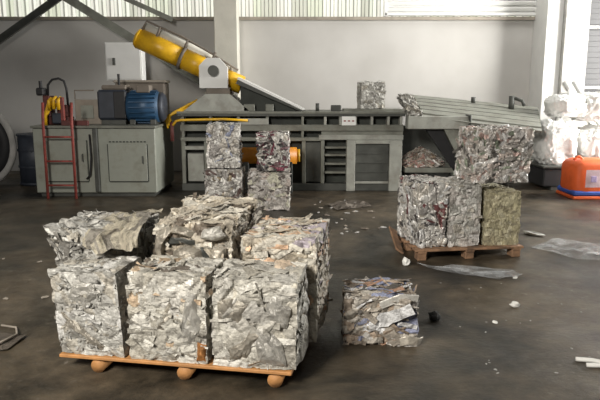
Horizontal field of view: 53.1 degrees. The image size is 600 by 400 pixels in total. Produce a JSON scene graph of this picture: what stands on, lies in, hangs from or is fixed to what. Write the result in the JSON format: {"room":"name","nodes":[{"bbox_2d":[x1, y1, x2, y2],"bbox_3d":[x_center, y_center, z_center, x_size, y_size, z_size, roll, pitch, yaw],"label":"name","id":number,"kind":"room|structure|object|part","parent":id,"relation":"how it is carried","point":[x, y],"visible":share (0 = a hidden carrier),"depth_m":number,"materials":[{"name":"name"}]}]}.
{"room":"waste facility","nodes":[
{"label":"waste facility","id":0,"kind":"room"},
{"bbox_2d":[213,0,240,98],"bbox_3d":[-1.385,-3.304,11.366,0.430,5.600,0.450,0,10,0],"label":"column","id":1,"kind":"structure","parent":0,"point":[226,12],"depth_m":11.18,"materials":[{"name":"white paint"}]},
{"bbox_2d":[63,0,205,88],"bbox_3d":[-3.035,-2.965,11.321,2.909,1.878,0.060,0,10,0],"label":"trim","id":2,"kind":"structure","parent":1,"relation":"attached to","point":[77,4],"depth_m":11.28,"materials":[{"name":"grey metal"}]},
{"bbox_2d":[0,0,61,44],"bbox_3d":[-5.675,-3.048,11.357,2.532,1.726,0.060,0,10,0],"label":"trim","id":3,"kind":"structure","parent":2,"relation":"attached to","point":[48,4],"depth_m":11.30,"materials":[{"name":"metal"}]},
{"bbox_2d":[124,0,172,21],"bbox_3d":[-2.850,-3.583,11.228,0.937,0.482,0.060,0,10,0],"label":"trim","id":4,"kind":"structure","parent":2,"relation":"attached to","point":[134,2],"depth_m":11.25,"materials":[{"name":"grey metal"}]},
{"bbox_2d":[0,20,533,170],"bbox_3d":[0.000,-2.083,12.001,18.000,2.970,0.440,0,10,0],"label":"wall","id":5,"kind":"structure","parent":0,"point":[306,63],"depth_m":11.70,"materials":[{"name":"white paint"}]},
{"bbox_2d":[104,42,145,80],"bbox_3d":[-3.270,-2.615,11.390,0.684,0.696,0.630,0,10,0],"label":"electrical box","id":6,"kind":"object","parent":5,"relation":"attached to","point":[122,58],"visible":0.8,"depth_m":11.11,"materials":[{"name":"white paint"}]},
{"bbox_2d":[0,17,534,19],"bbox_3d":[0.000,-3.481,11.501,18.000,0.060,0.040,0,10,0],"label":"trim","id":7,"kind":"structure","parent":5,"relation":"attached to","point":[1,18],"depth_m":11.48,"materials":[{"name":"grey metal"}]},
{"bbox_2d":[383,0,536,15],"bbox_3d":[3.100,-3.819,11.434,3.000,0.610,0.070,0,10,0],"label":"window","id":8,"kind":"structure","parent":5,"relation":"in","point":[386,2],"depth_m":11.44,"materials":[{"name":"white glass"}]},
{"bbox_2d":[0,0,533,16],"bbox_3d":[0.000,-4.820,11.459,18.000,2.650,0.040,0,10,0],"label":"wall","id":9,"kind":"structure","parent":0,"point":[8,8],"depth_m":11.66,"materials":[{"name":"white metal"}]},
{"bbox_2d":[0,171,599,399],"bbox_3d":[0.000,0.825,4.929,18.000,0.200,15.400,0,10,0],"label":"floor","id":10,"kind":"structure","parent":0,"point":[563,277],"depth_m":4.31,"materials":[{"name":"concrete"}]},
{"bbox_2d":[0,113,16,180],"bbox_3d":[-5.420,-0.937,10.195,1.299,1.415,0.293,0,10,0],"label":"wheel","id":11,"kind":"object","parent":10,"relation":"on","point":[8,145],"visible":1,"depth_m":10.08,"materials":[{"name":"black rubber"}]},
{"bbox_2d":[0,324,17,343],"bbox_3d":[-1.976,0.892,3.897,0.227,0.036,0.440,2,11,10],"label":"wire","id":12,"kind":"object","parent":10,"relation":"on","point":[2,325],"visible":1,"depth_m":3.97,"materials":[{"name":"grey metal"}]},
{"bbox_2d":[0,332,24,349],"bbox_3d":[-1.911,0.906,3.840,0.221,0.024,0.333,0,10,0],"label":"scrap","id":13,"kind":"object","parent":10,"relation":"on","point":[7,344],"visible":0.96,"depth_m":3.87,"materials":[{"name":"grey metal"}]},
{"bbox_2d":[16,132,36,185],"bbox_3d":[-4.550,-0.712,10.341,0.570,0.870,0.570,0,10,0],"label":"drum","id":14,"kind":"object","parent":10,"relation":"on","point":[25,143],"visible":0.43,"depth_m":10.09,"materials":[{"name":"blue paint"}]},
{"bbox_2d":[41,102,77,198],"bbox_3d":[-3.560,-0.725,8.885,0.462,1.423,0.100,0,10,0],"label":"ladder","id":15,"kind":"object","parent":10,"relation":"on","point":[44,137],"visible":1,"depth_m":8.86,"materials":[{"name":"red metal"}]},
{"bbox_3d":[-3.770,-0.725,8.885,0.042,1.423,0.100,0,10,0],"label":"rail","id":16,"kind":"part","parent":15,"relation":"part of","materials":[{"name":"red metal"}]},
{"bbox_3d":[-3.350,-0.725,8.885,0.042,1.423,0.100,0,10,0],"label":"rail","id":17,"kind":"part","parent":15,"relation":"part of","materials":[{"name":"red metal"}]},
{"bbox_2d":[30,121,173,195],"bbox_3d":[-3.085,-0.687,9.638,1.870,1.075,1.332,0,10,0],"label":"cabinet","id":18,"kind":"object","parent":10,"relation":"on","point":[111,160],"visible":0.93,"depth_m":9.04,"materials":[{"name":"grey metal"}]},
{"bbox_2d":[36,77,73,124],"bbox_3d":[-3.780,-1.520,9.212,0.460,0.718,0.370,0,10,0],"label":"valve manifold","id":19,"kind":"object","parent":18,"relation":"on","point":[50,102],"visible":0.79,"depth_m":9.12,"materials":[{"name":"red paint"}]},
{"bbox_3d":[-3.510,-0.589,9.033,0.620,0.620,0.018,0,10,0],"label":"door","id":20,"kind":"part","parent":18,"relation":"part of","materials":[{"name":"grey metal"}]},
{"bbox_2d":[60,97,88,125],"bbox_3d":[-3.370,-1.374,9.244,0.400,0.420,0.640,0,10,0],"label":"rack","id":21,"kind":"object","parent":18,"relation":"on","point":[64,122],"visible":0.84,"depth_m":8.96,"materials":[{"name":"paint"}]},
{"bbox_3d":[-3.545,-1.360,8.957,0.050,0.345,0.050,0,10,0],"label":"post","id":22,"kind":"part","parent":21,"relation":"part of","materials":[{"name":"red metal"}]},
{"bbox_2d":[74,90,101,123],"bbox_3d":[-3.301,-1.449,9.341,0.412,0.532,0.082,0,10,0],"label":"panel","id":23,"kind":"object","parent":18,"relation":"on","point":[85,109],"visible":0.82,"depth_m":9.31,"materials":[{"name":"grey metal"}]},
{"bbox_3d":[-3.305,-1.368,9.320,0.200,0.200,0.011,0,10,0],"label":"plate","id":24,"kind":"part","parent":23,"relation":"part of","materials":[{"name":"grey metal"}]},
{"bbox_3d":[-3.055,-0.595,9.011,0.070,0.960,0.060,0,10,0],"label":"post","id":25,"kind":"part","parent":18,"relation":"part of","materials":[{"name":"metal"}]},
{"bbox_3d":[-3.085,-1.201,9.560,1.870,0.035,1.300,0,10,0],"label":"plate","id":26,"kind":"part","parent":18,"relation":"part of","materials":[{"name":"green metal"}]},
{"bbox_2d":[97,74,130,124],"bbox_3d":[-2.880,-1.565,9.320,0.440,0.768,0.400,0,10,0],"label":"pump","id":27,"kind":"object","parent":18,"relation":"on","point":[112,99],"visible":0.92,"depth_m":9.17,"materials":[{"name":"blue paint"}]},
{"bbox_3d":[-2.850,-1.745,9.303,0.380,0.072,0.270,0,10,0],"label":"lid","id":28,"kind":"part","parent":27,"relation":"part of","materials":[{"name":"grey metal"}]},
{"bbox_3d":[-2.590,-0.559,9.038,0.580,0.560,0.018,0,10,0],"label":"door","id":29,"kind":"part","parent":18,"relation":"part of","materials":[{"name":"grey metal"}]},
{"bbox_2d":[113,80,169,122],"bbox_3d":[-2.555,-1.603,9.771,0.830,0.680,0.380,0,10,0],"label":"cooler","id":30,"kind":"object","parent":18,"relation":"on","point":[159,85],"visible":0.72,"depth_m":9.56,"materials":[{"name":"metal"}]},
{"bbox_3d":[-2.555,-1.918,9.713,0.830,0.040,0.380,0,10,0],"label":"lid","id":31,"kind":"part","parent":30,"relation":"part of","materials":[{"name":"grey metal"}]},
{"bbox_2d":[125,85,167,124],"bbox_3d":[-2.375,-1.482,9.336,0.556,0.598,0.495,0,10,0],"label":"motor","id":32,"kind":"object","parent":18,"relation":"on","point":[144,105],"visible":1,"depth_m":9.17,"materials":[{"name":"blue paint"}]},
{"bbox_2d":[59,352,293,387],"bbox_3d":[-0.632,0.871,3.841,1.365,0.102,1.005,2,11,10],"label":"pallet","id":33,"kind":"object","parent":10,"relation":"on","point":[275,379],"visible":0.16,"depth_m":3.35,"materials":[{"name":"orange wood"}]},
{"bbox_2d":[48,253,141,356],"bbox_3d":[-1.179,0.606,3.566,0.468,0.521,0.414,2,11,10],"label":"bale","id":34,"kind":"object","parent":33,"relation":"on","point":[90,303],"visible":0.89,"depth_m":3.41,"materials":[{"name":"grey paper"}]},
{"bbox_2d":[46,209,159,266],"bbox_3d":[-1.243,0.437,4.073,0.714,0.671,0.615,2,11,10],"label":"bale","id":35,"kind":"object","parent":34,"relation":"on","point":[65,238],"visible":0.27,"depth_m":3.85},
{"bbox_2d":[82,208,162,253],"bbox_3d":[-1.103,0.185,3.744,0.397,0.212,0.462,3,11,13],"label":"sheet","id":36,"kind":"object","parent":35,"relation":"on","point":[123,230],"visible":1,"depth_m":3.65,"materials":[{"name":"beige paper"}]},
{"bbox_2d":[125,254,223,364],"bbox_3d":[-0.704,0.609,3.493,0.513,0.543,0.423,2,11,10],"label":"bale","id":37,"kind":"object","parent":33,"relation":"on","point":[169,312],"visible":0.86,"depth_m":3.32,"materials":[{"name":"paper"}]},
{"bbox_2d":[153,192,264,265],"bbox_3d":[-0.609,0.387,4.008,0.638,0.794,0.820,2,11,10],"label":"bale","id":38,"kind":"object","parent":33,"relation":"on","point":[202,227],"visible":0.53,"depth_m":3.68,"materials":[{"name":"beige paper"}]},
{"bbox_2d":[204,260,307,369],"bbox_3d":[-0.226,0.627,3.403,0.544,0.540,0.459,2,11,10],"label":"bale","id":39,"kind":"object","parent":33,"relation":"on","point":[259,309],"visible":1,"depth_m":3.23,"materials":[{"name":"grey paper"}]},
{"bbox_2d":[240,213,332,342],"bbox_3d":[-0.076,0.470,3.873,0.542,0.679,0.657,2,11,10],"label":"bale","id":40,"kind":"object","parent":33,"relation":"on","point":[294,239],"visible":0.58,"depth_m":3.60},
{"bbox_2d":[202,166,247,197],"bbox_3d":[-1.012,-0.186,8.216,0.569,0.603,0.553,0,10,0],"label":"bale","id":41,"kind":"object","parent":10,"relation":"on","point":[228,181],"visible":0.56,"depth_m":7.98,"materials":[{"name":"metal"}]},
{"bbox_2d":[206,121,242,167],"bbox_3d":[-1.015,-0.758,8.115,0.507,0.605,0.511,-1,10,-3],"label":"bale","id":42,"kind":"object","parent":41,"relation":"on","point":[224,140],"visible":1,"depth_m":7.91,"materials":[{"name":"paper"}]},
{"bbox_2d":[133,20,405,193],"bbox_3d":[-0.522,-1.541,9.787,4.363,2.702,1.310,0,10,0],"label":"press","id":43,"kind":"object","parent":10,"relation":"on","point":[335,149],"visible":0.86,"depth_m":9.60,"materials":[{"name":"metal"}]},
{"bbox_2d":[165,99,196,140],"bbox_3d":[-1.879,-1.275,9.562,0.535,0.659,0.134,-3,11,-14],"label":"hose","id":44,"kind":"object","parent":43,"relation":"attached to","point":[168,120],"visible":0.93,"depth_m":9.53,"materials":[{"name":"yellow rubber"}]},
{"bbox_3d":[-1.670,-0.844,9.651,0.340,0.060,0.150,0,10,0],"label":"panel","id":45,"kind":"part","parent":43,"relation":"part of","materials":[{"name":"metal"}]},
{"bbox_3d":[-1.670,-0.534,9.708,0.260,0.450,0.130,0,10,0],"label":"panel","id":46,"kind":"part","parent":43,"relation":"part of","materials":[{"name":"metal"}]},
{"bbox_3d":[-1.375,-2.021,9.552,0.450,0.470,0.080,0,10,0],"label":"trunnion plate","id":47,"kind":"part","parent":43,"relation":"part of","materials":[{"name":"white paint"}]},
{"bbox_3d":[-0.790,-0.980,9.616,2.220,0.060,0.170,0,10,0],"label":"rail","id":48,"kind":"part","parent":43,"relation":"part of","materials":[{"name":"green metal"}]},
{"bbox_3d":[-0.740,-1.238,9.472,0.480,0.100,0.020,0,10,0],"label":"pale plate","id":49,"kind":"part","parent":43,"relation":"part of","materials":[{"name":"metal"}]},
{"bbox_3d":[-0.490,-1.716,9.852,1.060,0.498,0.700,0,10,0],"label":"press lid","id":50,"kind":"part","parent":43,"relation":"part of","materials":[{"name":"metal"}]},
{"bbox_3d":[-0.130,-1.157,9.583,3.540,0.100,0.170,0,10,0],"label":"rail","id":51,"kind":"part","parent":43,"relation":"part of","materials":[{"name":"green metal"}]},
{"bbox_3d":[0.210,-0.619,9.697,0.240,0.640,0.120,0,10,0],"label":"panel","id":52,"kind":"part","parent":43,"relation":"part of","materials":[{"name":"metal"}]},
{"bbox_3d":[0.280,-1.497,9.689,0.060,0.130,0.057,0,10,0],"label":"bolt post","id":53,"kind":"part","parent":43,"relation":"part of","materials":[{"name":"metal"}]},
{"bbox_3d":[0.770,-1.248,9.470,0.220,0.140,0.020,0,10,0],"label":"white sign plate","id":54,"kind":"part","parent":43,"relation":"part of","materials":[{"name":"paint"}]},
{"bbox_3d":[0.970,-1.009,9.606,1.340,0.080,0.180,0,10,0],"label":"rail","id":55,"kind":"part","parent":43,"relation":"part of","materials":[{"name":"metal"}]},
{"bbox_3d":[0.990,-1.083,9.607,1.300,0.065,0.130,0,10,0],"label":"web panel","id":56,"kind":"part","parent":43,"relation":"part of","materials":[{"name":"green metal"}]},
{"bbox_2d":[356,81,385,108],"bbox_3d":[1.161,-1.724,9.789,0.473,0.458,0.402,-1,10,-6],"label":"bale","id":57,"kind":"object","parent":43,"relation":"on","point":[371,95],"visible":1,"depth_m":9.64},
{"bbox_3d":[1.150,-0.296,9.716,0.540,0.038,0.180,0,10,0],"label":"sill","id":58,"kind":"part","parent":43,"relation":"part of","materials":[{"name":"metal"}]},
{"bbox_3d":[1.150,-0.611,9.668,0.530,0.595,0.160,0,10,0],"label":"ejection door","id":59,"kind":"part","parent":43,"relation":"part of","materials":[{"name":"metal"}]},
{"bbox_3d":[1.180,-0.562,9.667,0.880,0.820,0.220,0,10,0],"label":"door frame","id":60,"kind":"part","parent":43,"relation":"part of","materials":[{"name":"metal"}]},
{"bbox_2d":[247,168,291,210],"bbox_3d":[-0.421,-0.173,8.277,0.614,0.556,0.564,0,10,0],"label":"bale","id":61,"kind":"object","parent":10,"relation":"on","point":[271,190],"visible":0.8,"depth_m":8.06},
{"bbox_2d":[256,130,290,170],"bbox_3d":[-0.358,-0.690,8.157,0.478,0.535,0.461,0,10,1],"label":"bale","id":62,"kind":"object","parent":61,"relation":"on","point":[272,147],"visible":1,"depth_m":7.96,"materials":[{"name":"paper"}]},
{"bbox_2d":[329,200,370,209],"bbox_3d":[0.653,0.052,8.455,0.692,0.038,0.534,-6,12,-31],"label":"scrap","id":63,"kind":"object","parent":10,"relation":"on","point":[347,204],"visible":1,"depth_m":8.43,"materials":[{"name":"grey paper"}]},
{"bbox_2d":[340,276,422,346],"bbox_3d":[0.537,0.722,3.993,0.539,0.356,0.510,1,10,6],"label":"bale","id":64,"kind":"object","parent":10,"relation":"on","point":[374,310],"visible":1,"depth_m":3.79,"materials":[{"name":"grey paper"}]},
{"bbox_2d":[389,226,403,253],"bbox_3d":[0.952,0.394,5.957,0.080,0.164,0.521,0,10,0],"label":"board","id":65,"kind":"object","parent":10,"relation":"on","point":[397,244],"visible":1,"depth_m":5.91,"materials":[{"name":"brown wood"}]},
{"bbox_2d":[402,257,409,265],"bbox_3d":[0.982,0.569,5.553,0.070,0.078,0.070,0,10,1],"label":"scrap piece","id":66,"kind":"object","parent":10,"relation":"on","point":[405,261],"visible":1,"depth_m":5.53,"materials":[{"name":"white paper"}]},
{"bbox_2d":[428,311,440,320],"bbox_3d":[0.943,0.815,4.236,0.096,0.070,0.087,-8,13,-37],"label":"scrap piece","id":67,"kind":"object","parent":10,"relation":"on","point":[434,316],"visible":1,"depth_m":4.21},
{"bbox_2d":[396,231,523,260],"bbox_3d":[1.577,0.443,6.151,1.091,0.110,0.810,-1,10,-8],"label":"pallet","id":68,"kind":"object","parent":10,"relation":"on","point":[513,250],"visible":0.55,"depth_m":5.77,"materials":[{"name":"brown wood"}]},
{"bbox_2d":[397,174,450,247],"bbox_3d":[1.208,0.078,5.980,0.367,0.670,0.644,-2,11,-11],"label":"bale","id":69,"kind":"object","parent":68,"relation":"on","point":[422,205],"visible":1,"depth_m":5.75,"materials":[{"name":"metal"}]},
{"bbox_2d":[431,175,482,246],"bbox_3d":[1.549,0.094,6.030,0.397,0.620,0.648,-1,10,-8],"label":"bale","id":70,"kind":"object","parent":68,"relation":"on","point":[464,200],"visible":0.66,"depth_m":5.76},
{"bbox_2d":[452,124,534,182],"bbox_3d":[1.918,-0.481,5.978,0.644,0.561,0.559,-2,11,-10],"label":"bale","id":71,"kind":"object","parent":70,"relation":"on","point":[490,153],"visible":1,"depth_m":5.77,"materials":[{"name":"metal"}]},
{"bbox_2d":[478,182,521,245],"bbox_3d":[1.925,0.122,6.088,0.395,0.544,0.601,-1,10,-8],"label":"bale","id":72,"kind":"object","parent":68,"relation":"on","point":[501,211],"visible":0.64,"depth_m":5.82},
{"bbox_2d":[401,95,541,182],"bbox_3d":[2.947,-0.978,9.995,2.545,1.520,1.485,0,10,0],"label":"table","id":73,"kind":"object","parent":10,"relation":"on","point":[436,131],"visible":0.59,"depth_m":9.62,"materials":[{"name":"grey metal"}]},
{"bbox_2d":[396,93,422,115],"bbox_3d":[1.717,-1.494,9.382,0.454,0.356,0.304,0,10,0],"label":"scrap","id":74,"kind":"object","parent":73,"relation":"on","point":[407,101],"visible":1,"depth_m":9.29,"materials":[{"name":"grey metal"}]},
{"bbox_2d":[402,145,445,167],"bbox_3d":[1.980,-0.721,9.751,0.745,0.338,0.495,0,10,0],"label":"heap","id":75,"kind":"object","parent":73,"relation":"on","point":[420,157],"visible":0.91,"depth_m":9.57,"materials":[{"name":"paper"}]},
{"bbox_2d":[401,163,453,172],"bbox_3d":[2.147,-0.537,9.916,0.945,0.080,0.700,0,10,0],"label":"shelf","id":76,"kind":"object","parent":73,"relation":"attached to","point":[448,168],"depth_m":9.58,"materials":[{"name":"grey metal"}]},
{"bbox_3d":[2.525,-0.633,9.553,0.550,1.000,0.180,0,10,0],"label":"raking leg","id":77,"kind":"part","parent":73,"relation":"part of","materials":[{"name":"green metal"}]},
{"bbox_3d":[2.641,-1.221,9.434,0.038,0.240,0.280,0,10,0],"label":"beam plate","id":78,"kind":"part","parent":73,"relation":"part of","materials":[{"name":"metal"}]},
{"bbox_3d":[3.070,-1.476,9.921,2.300,0.515,1.450,0,10,0],"label":"plate","id":79,"kind":"part","parent":73,"relation":"part of","materials":[{"name":"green metal"}]},
{"bbox_3d":[3.620,-1.629,10.275,0.100,0.300,0.095,0,10,0],"label":"hook post","id":80,"kind":"part","parent":73,"relation":"part of","materials":[{"name":"metal"}]},
{"bbox_2d":[509,301,519,307],"bbox_3d":[1.610,0.782,4.492,0.074,0.042,0.060,-8,13,-36],"label":"scrap piece","id":81,"kind":"object","parent":10,"relation":"on","point":[514,304],"visible":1,"depth_m":4.48,"materials":[{"name":"white paper"}]},
{"bbox_2d":[522,231,544,235],"bbox_3d":[2.620,0.372,6.725,0.274,0.043,0.106,8,13,37],"label":"scrap piece","id":82,"kind":"object","parent":10,"relation":"on","point":[534,233],"visible":1,"depth_m":6.70,"materials":[{"name":"white paper"}]},
{"bbox_2d":[528,159,561,189],"bbox_3d":[4.720,-0.435,10.138,1.660,0.400,1.020,0,10,0],"label":"steel skip","id":83,"kind":"object","parent":10,"relation":"on","point":[547,176],"visible":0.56,"depth_m":9.70,"materials":[{"name":"black metal"}]},
{"bbox_2d":[531,116,578,164],"bbox_3d":[4.223,-1.003,9.962,0.656,0.780,0.708,0,10,0],"label":"sack","id":84,"kind":"object","parent":83,"relation":"on","point":[556,142],"visible":0.8,"depth_m":9.70,"materials":[{"name":"white plastic"}]},
{"bbox_2d":[543,89,586,116],"bbox_3d":[4.406,-1.619,10.017,0.633,0.452,0.648,0,10,0],"label":"sack","id":85,"kind":"object","parent":84,"relation":"on","point":[567,104],"visible":1,"depth_m":9.80,"materials":[{"name":"white plastic"}]},
{"bbox_2d":[575,123,599,157],"bbox_3d":[5.128,-0.993,10.133,1.038,0.698,0.922,0,10,0],"label":"sack","id":86,"kind":"object","parent":83,"relation":"on","point":[588,142],"visible":0.56,"depth_m":9.85,"materials":[{"name":"white plastic"}]},
{"bbox_2d":[568,91,599,121],"bbox_3d":[5.042,-1.618,10.113,1.032,0.575,0.806,0,10,0],"label":"sack","id":87,"kind":"object","parent":86,"relation":"on","point":[593,98],"visible":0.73,"depth_m":9.82,"materials":[{"name":"white plastic"}]},
{"bbox_2d":[556,155,599,199],"bbox_3d":[4.390,-0.366,9.100,0.700,0.638,0.666,0,10,0],"label":"plastic container","id":88,"kind":"object","parent":10,"relation":"on","point":[580,176],"visible":1,"depth_m":8.88,"materials":[{"name":"orange hard plastic"},{"name":"blue hard plastic"}]},
{"bbox_2d":[563,80,599,123],"bbox_3d":[5.490,-1.284,11.024,1.302,1.807,0.450,0,10,0],"label":"scrap","id":89,"kind":"object","parent":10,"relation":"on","point":[575,84],"visible":0.21,"depth_m":10.78,"materials":[{"name":"paint"}]},
{"bbox_2d":[575,357,599,362],"bbox_3d":[1.754,0.959,3.566,0.213,0.032,0.038,4,11,22],"label":"strip","id":90,"kind":"object","parent":10,"relation":"on","point":[581,359],"visible":1,"depth_m":3.57,"materials":[{"name":"white paper"}]},
{"bbox_2d":[586,363,599,367],"bbox_3d":[1.785,0.971,3.499,0.213,0.032,0.038,3,11,17],"label":"strip","id":91,"kind":"object","parent":10,"relation":"on","point":[597,365],"visible":1,"depth_m":3.51,"materials":[{"name":"white paper"}]},
{"bbox_2d":[528,0,564,158],"bbox_3d":[4.650,-3.286,11.267,0.300,5.600,0.650,0,10,0],"label":"column","id":92,"kind":"structure","parent":0,"point":[548,22],"depth_m":11.13,"materials":[{"name":"paint"}]},
{"bbox_2d":[555,0,590,127],"bbox_3d":[5.021,-3.277,11.218,0.438,5.600,0.750,0,10,0],"label":"column","id":93,"kind":"structure","parent":0,"point":[576,16],"depth_m":10.93,"materials":[{"name":"white paint"}]},
{"bbox_3d":[6.875,-1.058,11.869,3.250,1.000,0.230,0,10,0],"label":"wall","id":94,"kind":"structure","parent":0,"visible":0},
{"bbox_2d":[584,0,599,91],"bbox_3d":[6.875,-3.224,11.395,3.250,3.433,0.140,0,10,0],"label":"window","id":95,"kind":"structure","parent":94,"relation":"in","point":[592,73],"depth_m":11.48,"materials":[{"name":"white paint"}]},
{"bbox_3d":[6.875,-2.164,11.554,3.250,0.050,0.070,0,10,0],"label":"rail","id":96,"kind":"part","parent":95,"relation":"part of","materials":[{"name":"white metal"}]}
]}

